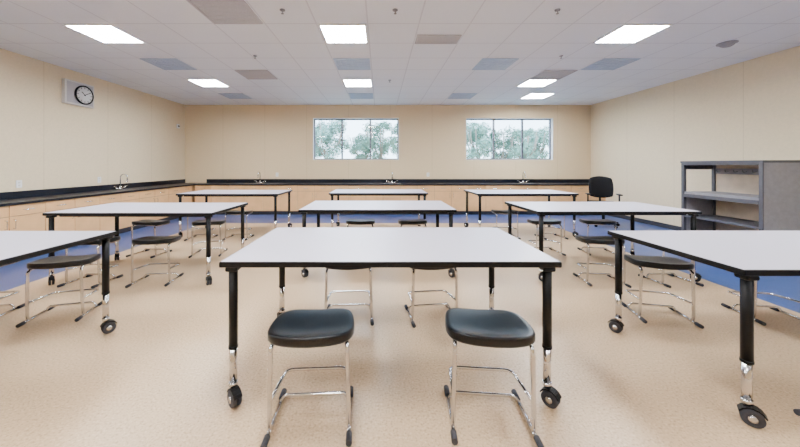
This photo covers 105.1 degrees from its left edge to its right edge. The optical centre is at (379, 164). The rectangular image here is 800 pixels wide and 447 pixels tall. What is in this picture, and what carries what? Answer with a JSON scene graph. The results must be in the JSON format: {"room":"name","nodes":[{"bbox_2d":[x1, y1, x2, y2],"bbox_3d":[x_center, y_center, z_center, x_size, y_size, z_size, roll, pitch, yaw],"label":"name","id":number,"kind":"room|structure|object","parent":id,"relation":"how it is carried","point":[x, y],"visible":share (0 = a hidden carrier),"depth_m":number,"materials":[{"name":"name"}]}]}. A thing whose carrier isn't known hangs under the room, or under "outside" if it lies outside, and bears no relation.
{"room":"science classroom","nodes":[
{"label":"science classroom","id":0,"kind":"room"},
{"bbox_2d":[0,48,184,191],"bbox_3d":[-5.790,-0.195,3.163,0.200,3.110,11.925,0,0,0],"label":"wall","id":1,"kind":"structure","parent":0,"point":[46,142],"depth_m":5.78,"materials":[{"name":"beige paint"}]},
{"bbox_2d":[16,180,21,187],"bbox_3d":[-5.685,0.300,4.820,0.010,0.120,0.080,0,0,0],"label":"wall outlet","id":2,"kind":"object","parent":1,"relation":"attached to","point":[18,182],"visible":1,"depth_m":4.82,"materials":[{"name":"white paint"}]},
{"bbox_2d":[61,78,93,107],"bbox_3d":[-5.653,-1.330,5.740,0.074,0.440,0.560,0,0,0],"label":"housing","id":3,"kind":"object","parent":1,"relation":"attached to","point":[68,87],"visible":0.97,"depth_m":5.57,"materials":[{"name":"white plastic"}]},
{"bbox_2d":[74,86,93,104],"bbox_3d":[-5.594,-1.320,5.790,0.042,0.356,0.356,0,0,0],"label":"wall clock","id":4,"kind":"object","parent":3,"relation":"attached to","point":[84,95],"visible":1,"depth_m":5.78,"materials":[{"name":"white paint"}]},
{"bbox_2d":[348,93,373,98],"bbox_3d":[-0.470,-1.744,7.750,0.600,0.012,0.580,0,0,0],"label":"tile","id":5,"kind":"object","parent":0,"point":[352,95],"depth_m":7.66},
{"bbox_2d":[185,105,590,182],"bbox_3d":[0.230,-0.195,9.025,11.840,3.110,0.200,0,0,0],"label":"wall","id":6,"kind":"structure","parent":0,"point":[222,141],"depth_m":8.93,"materials":[{"name":"beige paint"}]},
{"bbox_2d":[313,118,398,159],"bbox_3d":[-0.700,-0.758,8.995,2.508,1.224,0.160,0,0,0],"label":"window","id":7,"kind":"structure","parent":6,"relation":"in","point":[314,119],"depth_m":9.02,"materials":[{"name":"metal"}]},
{"bbox_2d":[466,118,552,159],"bbox_3d":[3.777,-0.758,8.995,2.538,1.224,0.160,0,0,0],"label":"window","id":8,"kind":"structure","parent":6,"relation":"in","point":[492,119],"depth_m":9.02,"materials":[{"name":"glass"}]},
{"bbox_2d":[0,215,799,446],"bbox_3d":[0.230,1.410,3.163,12.240,0.100,11.925,0,0,0],"label":"floor","id":9,"kind":"structure","parent":0,"point":[160,378],"depth_m":2.14,"materials":[{"name":"beige plastic"}]},
{"bbox_2d":[0,261,24,316],"bbox_3d":[-3.598,1.101,2.767,0.450,0.518,0.425,0,0,-8],"label":"stool","id":10,"kind":"object","parent":9,"relation":"on","point":[15,291],"visible":0.61,"depth_m":2.85,"materials":[{"name":"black metal"}]},
{"bbox_2d":[0,231,116,333],"bbox_3d":[-3.104,0.949,2.036,1.912,0.821,1.003,0,0,0],"label":"table","id":11,"kind":"object","parent":9,"relation":"on","point":[15,246],"visible":1,"depth_m":2.29,"materials":[{"name":"laminate"}]},
{"bbox_2d":[15,253,101,327],"bbox_3d":[-2.877,1.101,2.808,0.450,0.518,0.425,0,0,-14],"label":"stool","id":12,"kind":"object","parent":9,"relation":"on","point":[53,262],"visible":1,"depth_m":2.73,"materials":[{"name":"black plastic"}]},
{"bbox_2d":[57,236,122,288],"bbox_3d":[-3.351,1.101,3.587,0.450,0.518,0.425,0,0,4],"label":"stool","id":13,"kind":"object","parent":9,"relation":"on","point":[115,238],"visible":0.59,"depth_m":3.47,"materials":[{"name":"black metal"}]},
{"bbox_2d":[0,179,199,233],"bbox_3d":[-5.372,0.885,3.163,0.633,0.950,11.517,0,0,0],"label":"base cabinets","id":14,"kind":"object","parent":9,"relation":"on","point":[19,210],"depth_m":5.34,"materials":[{"name":"brown wood"}]},
{"bbox_2d":[114,174,146,189],"bbox_3d":[-5.366,0.352,6.550,0.452,0.336,0.520,0,0,0],"label":"sink faucet","id":15,"kind":"object","parent":14,"relation":"on","point":[116,188],"visible":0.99,"depth_m":6.54,"materials":[{"name":"silver metal"}]},
{"bbox_2d":[42,203,247,285],"bbox_3d":[-2.844,0.949,3.916,1.912,0.821,1.003,0,0,0],"label":"table","id":16,"kind":"object","parent":9,"relation":"on","point":[206,210],"visible":0.8,"depth_m":3.55,"materials":[{"name":"laminate"}]},
{"bbox_2d":[126,219,171,257],"bbox_3d":[-3.502,1.101,4.687,0.450,0.518,0.425,0,0,8],"label":"stool","id":17,"kind":"object","parent":9,"relation":"on","point":[148,222],"visible":0.8,"depth_m":4.58,"materials":[{"name":"black plastic"}]},
{"bbox_2d":[125,235,183,287],"bbox_3d":[-2.619,1.101,3.607,0.450,0.518,0.425,0,0,-6],"label":"stool","id":18,"kind":"object","parent":9,"relation":"on","point":[146,240],"visible":1,"depth_m":3.50,"materials":[{"name":"black plastic"}]},
{"bbox_2d":[184,217,217,240],"bbox_3d":[-3.299,1.101,5.687,0.450,0.518,0.425,0,0,-5],"label":"stool","id":19,"kind":"object","parent":9,"relation":"on","point":[194,235],"visible":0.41,"depth_m":5.73,"materials":[{"name":"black metal"}]},
{"bbox_2d":[188,219,227,257],"bbox_3d":[-2.618,1.101,4.707,0.450,0.518,0.425,0,0,-10],"label":"stool","id":20,"kind":"object","parent":9,"relation":"on","point":[197,222],"visible":0.91,"depth_m":4.60,"materials":[{"name":"black plastic"}]},
{"bbox_2d":[176,190,291,236],"bbox_3d":[-2.854,0.949,6.176,1.912,0.821,1.003,0,0,0],"label":"table","id":21,"kind":"object","parent":9,"relation":"on","point":[202,193],"visible":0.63,"depth_m":5.79,"materials":[{"name":"laminate"}]},
{"bbox_2d":[222,210,253,240],"bbox_3d":[-2.620,1.101,5.707,0.450,0.518,0.425,0,0,0],"label":"stool","id":22,"kind":"object","parent":9,"relation":"on","point":[230,212],"visible":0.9,"depth_m":5.58,"materials":[{"name":"black plastic"}]},
{"bbox_2d":[260,308,354,446],"bbox_3d":[-0.364,1.101,1.677,0.450,0.518,0.425,0,0,-3],"label":"stool","id":23,"kind":"object","parent":9,"relation":"on","point":[296,328],"visible":1,"depth_m":1.60,"materials":[{"name":"black plastic"}]},
{"bbox_2d":[324,268,373,325],"bbox_3d":[-0.279,1.101,2.787,0.450,0.518,0.425,0,0,-3],"label":"stool","id":24,"kind":"object","parent":9,"relation":"on","point":[370,305],"visible":0.43,"depth_m":2.66,"materials":[{"name":"black plastic"}]},
{"bbox_2d":[346,219,374,226],"bbox_3d":[-0.300,1.101,4.767,0.450,0.518,0.425,0,0,0],"label":"stool","id":25,"kind":"object","parent":9,"relation":"on","point":[348,221],"visible":0.56,"depth_m":4.62,"materials":[{"name":"black leather"}]},
{"bbox_2d":[298,201,456,277],"bbox_3d":[-0.029,0.949,4.156,1.912,0.821,1.003,0,0,0],"label":"table","id":26,"kind":"object","parent":9,"relation":"on","point":[316,207],"visible":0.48,"depth_m":3.79,"materials":[{"name":"laminate"}]},
{"bbox_2d":[329,189,427,226],"bbox_3d":[-0.029,0.949,6.346,1.912,0.821,1.003,0,0,0],"label":"table","id":27,"kind":"object","parent":9,"relation":"on","point":[338,192],"visible":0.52,"depth_m":6.00,"materials":[{"name":"laminate"}]},
{"bbox_2d":[219,227,561,408],"bbox_3d":[0.059,0.949,2.176,1.912,0.821,1.003,0,0,0],"label":"table","id":28,"kind":"object","parent":9,"relation":"on","point":[281,248],"visible":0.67,"depth_m":1.86,"materials":[{"name":"laminate"}]},
{"bbox_2d":[194,179,605,214],"bbox_3d":[0.548,0.885,8.607,11.196,0.950,0.633,0,0,0],"label":"base cabinets","id":29,"kind":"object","parent":9,"relation":"on","point":[451,192],"depth_m":8.33,"materials":[{"name":"brown wood"}]},
{"bbox_2d":[246,172,265,183],"bbox_3d":[-3.451,0.352,8.611,0.520,0.336,0.452,0,0,0],"label":"sink faucet","id":30,"kind":"object","parent":29,"relation":"on","point":[259,182],"visible":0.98,"depth_m":8.60,"materials":[{"name":"silver metal"}]},
{"bbox_2d":[383,172,401,183],"bbox_3d":[0.345,0.352,8.611,0.520,0.336,0.452,0,0,0],"label":"sink faucet","id":31,"kind":"object","parent":29,"relation":"on","point":[391,182],"visible":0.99,"depth_m":8.64,"materials":[{"name":"silver metal"}]},
{"bbox_2d":[517,172,537,183],"bbox_3d":[4.112,0.352,8.611,0.520,0.336,0.452,0,0,0],"label":"sink faucet","id":32,"kind":"object","parent":29,"relation":"on","point":[522,182],"visible":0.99,"depth_m":8.64,"materials":[{"name":"silver metal"}]},
{"bbox_2d":[398,219,426,226],"bbox_3d":[0.501,1.101,4.767,0.450,0.518,0.425,0,0,-3],"label":"stool","id":33,"kind":"object","parent":9,"relation":"on","point":[401,222],"visible":0.59,"depth_m":4.62,"materials":[{"name":"black plastic"}]},
{"bbox_2d":[404,268,457,327],"bbox_3d":[0.462,1.101,2.787,0.450,0.518,0.425,0,0,-7],"label":"stool","id":34,"kind":"object","parent":9,"relation":"on","point":[411,316],"visible":0.51,"depth_m":2.67,"materials":[{"name":"black plastic"}]},
{"bbox_2d":[444,308,543,446],"bbox_3d":[0.584,1.101,1.677,0.450,0.518,0.425,0,0,5],"label":"stool","id":35,"kind":"object","parent":9,"relation":"on","point":[492,328],"visible":1,"depth_m":1.61,"materials":[{"name":"black plastic"}]},
{"bbox_2d":[491,210,520,239],"bbox_3d":[2.350,1.101,5.787,0.450,0.518,0.425,0,0,0],"label":"stool","id":36,"kind":"object","parent":9,"relation":"on","point":[496,212],"visible":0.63,"depth_m":5.65,"materials":[{"name":"black plastic"}]},
{"bbox_2d":[464,190,578,236],"bbox_3d":[2.786,0.949,6.226,1.912,0.821,1.003,0,0,0],"label":"table","id":37,"kind":"object","parent":9,"relation":"on","point":[480,193],"visible":0.67,"depth_m":5.84,"materials":[{"name":"laminate"}]},
{"bbox_2d":[527,219,565,255],"bbox_3d":[2.551,1.101,4.767,0.450,0.518,0.425,0,0,-4],"label":"stool","id":38,"kind":"object","parent":9,"relation":"on","point":[531,221],"visible":0.77,"depth_m":4.65,"materials":[{"name":"black plastic"}]},
{"bbox_2d":[534,215,568,239],"bbox_3d":[3.201,1.101,5.767,0.450,0.518,0.425,0,0,-5],"label":"stool","id":39,"kind":"object","parent":9,"relation":"on","point":[556,234],"visible":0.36,"depth_m":5.65,"materials":[{"name":"black plastic"}]},
{"bbox_2d":[577,219,616,255],"bbox_3d":[3.378,1.101,4.767,0.450,0.518,0.425,0,0,8],"label":"stool","id":40,"kind":"object","parent":9,"relation":"on","point":[587,222],"visible":0.83,"depth_m":4.67,"materials":[{"name":"black plastic"}]},
{"bbox_2d":[573,235,631,287],"bbox_3d":[2.579,1.101,3.607,0.450,0.518,0.425,0,0,5],"label":"stool","id":41,"kind":"object","parent":9,"relation":"on","point":[597,240],"visible":0.91,"depth_m":3.50,"materials":[{"name":"black plastic"}]},
{"bbox_2d":[505,202,701,281],"bbox_3d":[2.786,0.949,4.026,1.912,0.821,1.003,0,0,0],"label":"table","id":42,"kind":"object","parent":9,"relation":"on","point":[541,209],"visible":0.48,"depth_m":3.71,"materials":[{"name":"laminate"}]},
{"bbox_2d":[585,176,622,227],"bbox_3d":[5.018,0.810,6.889,0.650,1.100,0.644,0,0,25],"label":"office chair","id":43,"kind":"object","parent":9,"relation":"on","point":[600,187],"visible":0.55,"depth_m":7.07,"materials":[{"name":"fabric"}]},
{"bbox_2d":[622,254,703,328],"bbox_3d":[2.517,1.101,2.788,0.450,0.518,0.425,0,0,12],"label":"stool","id":44,"kind":"object","parent":9,"relation":"on","point":[658,262],"visible":1,"depth_m":2.70,"materials":[{"name":"black plastic"}]},
{"bbox_2d":[638,251,703,287],"bbox_3d":[3.381,1.101,3.607,0.450,0.518,0.425,0,0,-6],"label":"stool","id":45,"kind":"object","parent":9,"relation":"on","point":[672,274],"visible":0.19,"depth_m":3.52,"materials":[{"name":"black plastic"}]},
{"bbox_2d":[607,231,799,428],"bbox_3d":[2.826,0.949,2.046,1.912,0.821,1.003,0,0,0],"label":"table","id":46,"kind":"object","parent":9,"relation":"on","point":[749,255],"visible":1,"depth_m":1.91,"materials":[{"name":"laminate"}]},
{"bbox_2d":[680,160,799,230],"bbox_3d":[5.827,0.645,5.020,0.615,1.430,1.220,0,0,0],"label":"shelf","id":47,"kind":"object","parent":9,"relation":"on","point":[744,195],"visible":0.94,"depth_m":4.98,"materials":[{"name":"grey laminate"}]},
{"bbox_2d":[721,281,799,325],"bbox_3d":[3.478,1.101,2.767,0.450,0.518,0.425,0,0,8],"label":"stool","id":48,"kind":"object","parent":9,"relation":"on","point":[776,308],"visible":0.38,"depth_m":2.79,"materials":[{"name":"black plastic"}]},
{"bbox_2d":[793,409,799,415],"bbox_3d":[2.477,1.101,1.460,0.425,0.518,0.450,0,0,0],"label":"stool","id":49,"kind":"object","parent":9,"relation":"on","point":[796,411],"visible":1,"depth_m":1.66,"materials":[{"name":"black plastic"}]},
{"bbox_2d":[0,0,799,104],"bbox_3d":[0.230,-1.810,3.163,12.240,0.120,11.925,0,0,0],"label":"ceiling","id":50,"kind":"structure","parent":0,"point":[291,45],"depth_m":4.48,"materials":[{"name":"tile"}]},
{"bbox_2d":[62,24,145,43],"bbox_3d":[-3.645,-1.744,4.090,0.600,0.012,0.580,0,0,0],"label":"ceiling light","id":51,"kind":"object","parent":50,"relation":"in","point":[104,33],"depth_m":4.06,"materials":[{"name":"white plastic"}]},
{"bbox_2d":[140,58,196,69],"bbox_3d":[-3.645,-1.744,5.310,0.600,0.012,0.580,0,0,0],"label":"ceiling light panel","id":52,"kind":"object","parent":50,"relation":"in","point":[163,63],"depth_m":5.26,"materials":[{"name":"grey plastic"}]},
{"bbox_2d":[187,79,229,86],"bbox_3d":[-3.645,-1.744,6.530,0.600,0.012,0.580,0,0,0],"label":"ceiling light","id":53,"kind":"object","parent":50,"relation":"in","point":[202,82],"depth_m":6.47,"materials":[{"name":"white plastic"}]},
{"bbox_2d":[187,0,262,23],"bbox_3d":[-1.740,-1.743,3.480,0.600,0.014,0.580,0,0,0],"label":"ceiling vent","id":54,"kind":"object","parent":50,"relation":"in","point":[217,11],"depth_m":3.48,"materials":[{"name":"grey metal"}]},
{"bbox_2d":[218,93,252,98],"bbox_3d":[-3.645,-1.744,7.750,0.600,0.012,0.580,0,0,0],"label":"ceiling light panel","id":55,"kind":"object","parent":50,"relation":"in","point":[229,95],"depth_m":7.66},
{"bbox_2d":[235,70,276,78],"bbox_3d":[-2.375,-1.743,5.920,0.600,0.014,0.580,0,0,0],"label":"ceiling vent","id":56,"kind":"object","parent":50,"relation":"in","point":[249,74],"depth_m":5.88,"materials":[{"name":"grey metal"}]},
{"bbox_2d":[318,24,367,43],"bbox_3d":[-0.470,-1.744,4.090,0.600,0.012,0.580,0,0,0],"label":"ceiling light","id":57,"kind":"object","parent":50,"relation":"in","point":[332,33],"depth_m":4.06,"materials":[{"name":"white plastic"}]},
{"bbox_2d":[333,58,370,69],"bbox_3d":[-0.470,-1.744,5.310,0.600,0.012,0.580,0,0,0],"label":"ceiling light panel","id":58,"kind":"object","parent":50,"relation":"in","point":[341,63],"depth_m":5.26,"materials":[{"name":"grey plastic"}]},
{"bbox_2d":[342,79,371,86],"bbox_3d":[-0.470,-1.744,6.530,0.600,0.012,0.580,0,0,0],"label":"ceiling light","id":59,"kind":"object","parent":50,"relation":"in","point":[347,82],"depth_m":6.47,"materials":[{"name":"white plastic"}]},
{"bbox_2d":[415,35,461,43],"bbox_3d":[0.800,-1.743,4.250,0.600,0.014,0.280,0,0,0],"label":"ceiling vent","id":60,"kind":"object","parent":50,"relation":"in","point":[420,39],"depth_m":4.25,"materials":[{"name":"grey metal"}]},
{"bbox_2d":[447,93,476,98],"bbox_3d":[2.070,-1.744,7.750,0.600,0.012,0.580,0,0,0],"label":"ceiling light panel","id":61,"kind":"object","parent":50,"relation":"in","point":[454,95],"depth_m":7.66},
{"bbox_2d":[472,58,518,69],"bbox_3d":[1.980,-1.744,5.310,0.600,0.012,0.580,0,0,0],"label":"ceiling light panel","id":62,"kind":"object","parent":50,"relation":"in","point":[485,63],"depth_m":5.26,"materials":[{"name":"grey plastic"}]},
{"bbox_2d":[516,79,557,86],"bbox_3d":[3.340,-1.744,6.530,0.600,0.012,0.580,0,0,0],"label":"ceiling light","id":63,"kind":"object","parent":50,"relation":"in","point":[531,82],"depth_m":6.47,"materials":[{"name":"white plastic"}]},
{"bbox_2d":[520,93,554,98],"bbox_3d":[3.975,-1.744,7.750,0.600,0.012,0.580,0,0,0],"label":"ceiling light","id":64,"kind":"object","parent":50,"relation":"in","point":[532,95],"depth_m":7.66,"materials":[{"name":"white plastic"}]},
{"bbox_2d":[530,70,577,78],"bbox_3d":[3.340,-1.743,5.920,0.600,0.014,0.580,0,0,0],"label":"ceiling vent","id":65,"kind":"object","parent":50,"relation":"in","point":[546,74],"depth_m":5.88,"materials":[{"name":"grey metal"}]},
{"bbox_2d":[581,58,640,69],"bbox_3d":[3.975,-1.744,5.310,0.600,0.012,0.580,0,0,0],"label":"ceiling vent","id":66,"kind":"object","parent":50,"relation":"in","point":[606,63],"depth_m":5.26,"materials":[{"name":"grey metal"}]},
{"bbox_2d":[592,24,672,43],"bbox_3d":[3.340,-1.744,4.090,0.600,0.012,0.580,0,0,0],"label":"ceiling light","id":67,"kind":"object","parent":50,"relation":"in","point":[627,33],"depth_m":4.06,"materials":[{"name":"white plastic"}]},
{"bbox_2d":[716,40,738,47],"bbox_3d":[4.980,-1.722,4.390,0.220,0.055,0.220,0,0,0],"label":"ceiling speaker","id":68,"kind":"object","parent":50,"relation":"attached to","point":[730,43],"visible":1,"depth_m":4.35,"materials":[{"name":"grey plastic"}]},
{"bbox_2d":[591,46,799,226],"bbox_3d":[6.250,-0.195,3.163,0.200,3.110,11.925,0,0,0],"label":"wall","id":69,"kind":"structure","parent":0,"point":[749,109],"depth_m":6.00,"materials":[{"name":"beige paint"}]},
{"bbox_2d":[608,215,680,230],"bbox_3d":[6.144,1.310,2.853,0.012,0.100,10.905,0,0,0],"label":"baseboard","id":70,"kind":"structure","parent":69,"relation":"attached to","point":[654,223],"depth_m":6.89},
{"label":"outside","id":71,"kind":"structure","parent":0,"visible":0},
{"bbox_3d":[0.000,1.560,49.573,120.000,0.200,80.855,0,0,0],"label":"ground","id":72,"kind":"structure","parent":71,"visible":0},
{"bbox_2d":[316,125,332,157],"bbox_3d":[-5.146,-0.780,23.405,3.088,4.501,2.745,0,0,37],"label":"tree","id":73,"kind":"object","parent":72,"relation":"on","point":[318,141],"visible":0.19,"depth_m":22.92,"materials":[{"name":"green plant"}]},
{"bbox_2d":[316,120,351,158],"bbox_3d":[-3.842,-1.086,22.432,3.035,5.115,4.112,0,0,16],"label":"tree","id":74,"kind":"object","parent":72,"relation":"on","point":[329,132],"visible":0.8,"depth_m":22.26,"materials":[{"name":"green plant"}]},
{"bbox_2d":[343,133,378,158],"bbox_3d":[-1.593,-0.716,26.034,3.101,4.373,2.806,0,0,-38],"label":"tree","id":75,"kind":"object","parent":72,"relation":"on","point":[355,149],"visible":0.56,"depth_m":25.56,"materials":[{"name":"green plant"}]},
{"bbox_2d":[357,121,396,158],"bbox_3d":[-0.346,-1.066,25.149,3.483,5.076,3.096,0,0,-30],"label":"tree","id":76,"kind":"object","parent":72,"relation":"on","point":[380,151],"visible":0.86,"depth_m":24.85,"materials":[{"name":"green plant"}]},
{"bbox_2d":[383,123,396,152],"bbox_3d":[2.290,-0.960,22.557,3.909,4.862,2.885,0,0,-28],"label":"tree","id":77,"kind":"object","parent":72,"relation":"on","point":[392,142],"visible":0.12,"depth_m":22.38,"materials":[{"name":"green plant"}]},
{"bbox_2d":[467,120,491,158],"bbox_3d":[7.780,-1.046,24.861,2.989,5.036,4.049,0,0,-33],"label":"tree","id":78,"kind":"object","parent":72,"relation":"on","point":[481,140],"visible":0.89,"depth_m":24.09,"materials":[{"name":"green plant"}]},
{"bbox_2d":[487,124,520,158],"bbox_3d":[9.564,-0.833,24.190,3.266,4.607,2.956,0,0,31],"label":"tree","id":79,"kind":"object","parent":72,"relation":"on","point":[502,155],"visible":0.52,"depth_m":23.76,"materials":[{"name":"green plant"}]},
{"bbox_2d":[506,128,540,158],"bbox_3d":[10.791,-0.665,23.397,2.604,4.269,2.929,0,0,32],"label":"tree","id":80,"kind":"object","parent":72,"relation":"on","point":[529,148],"visible":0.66,"depth_m":23.03,"materials":[{"name":"green plant"}]},
{"bbox_2d":[519,126,548,158],"bbox_3d":[12.854,-0.892,25.078,2.805,4.727,3.800,0,0,-6],"label":"tree","id":81,"kind":"object","parent":72,"relation":"on","point":[543,134],"visible":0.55,"depth_m":24.79,"materials":[{"name":"green plant"}]}
]}

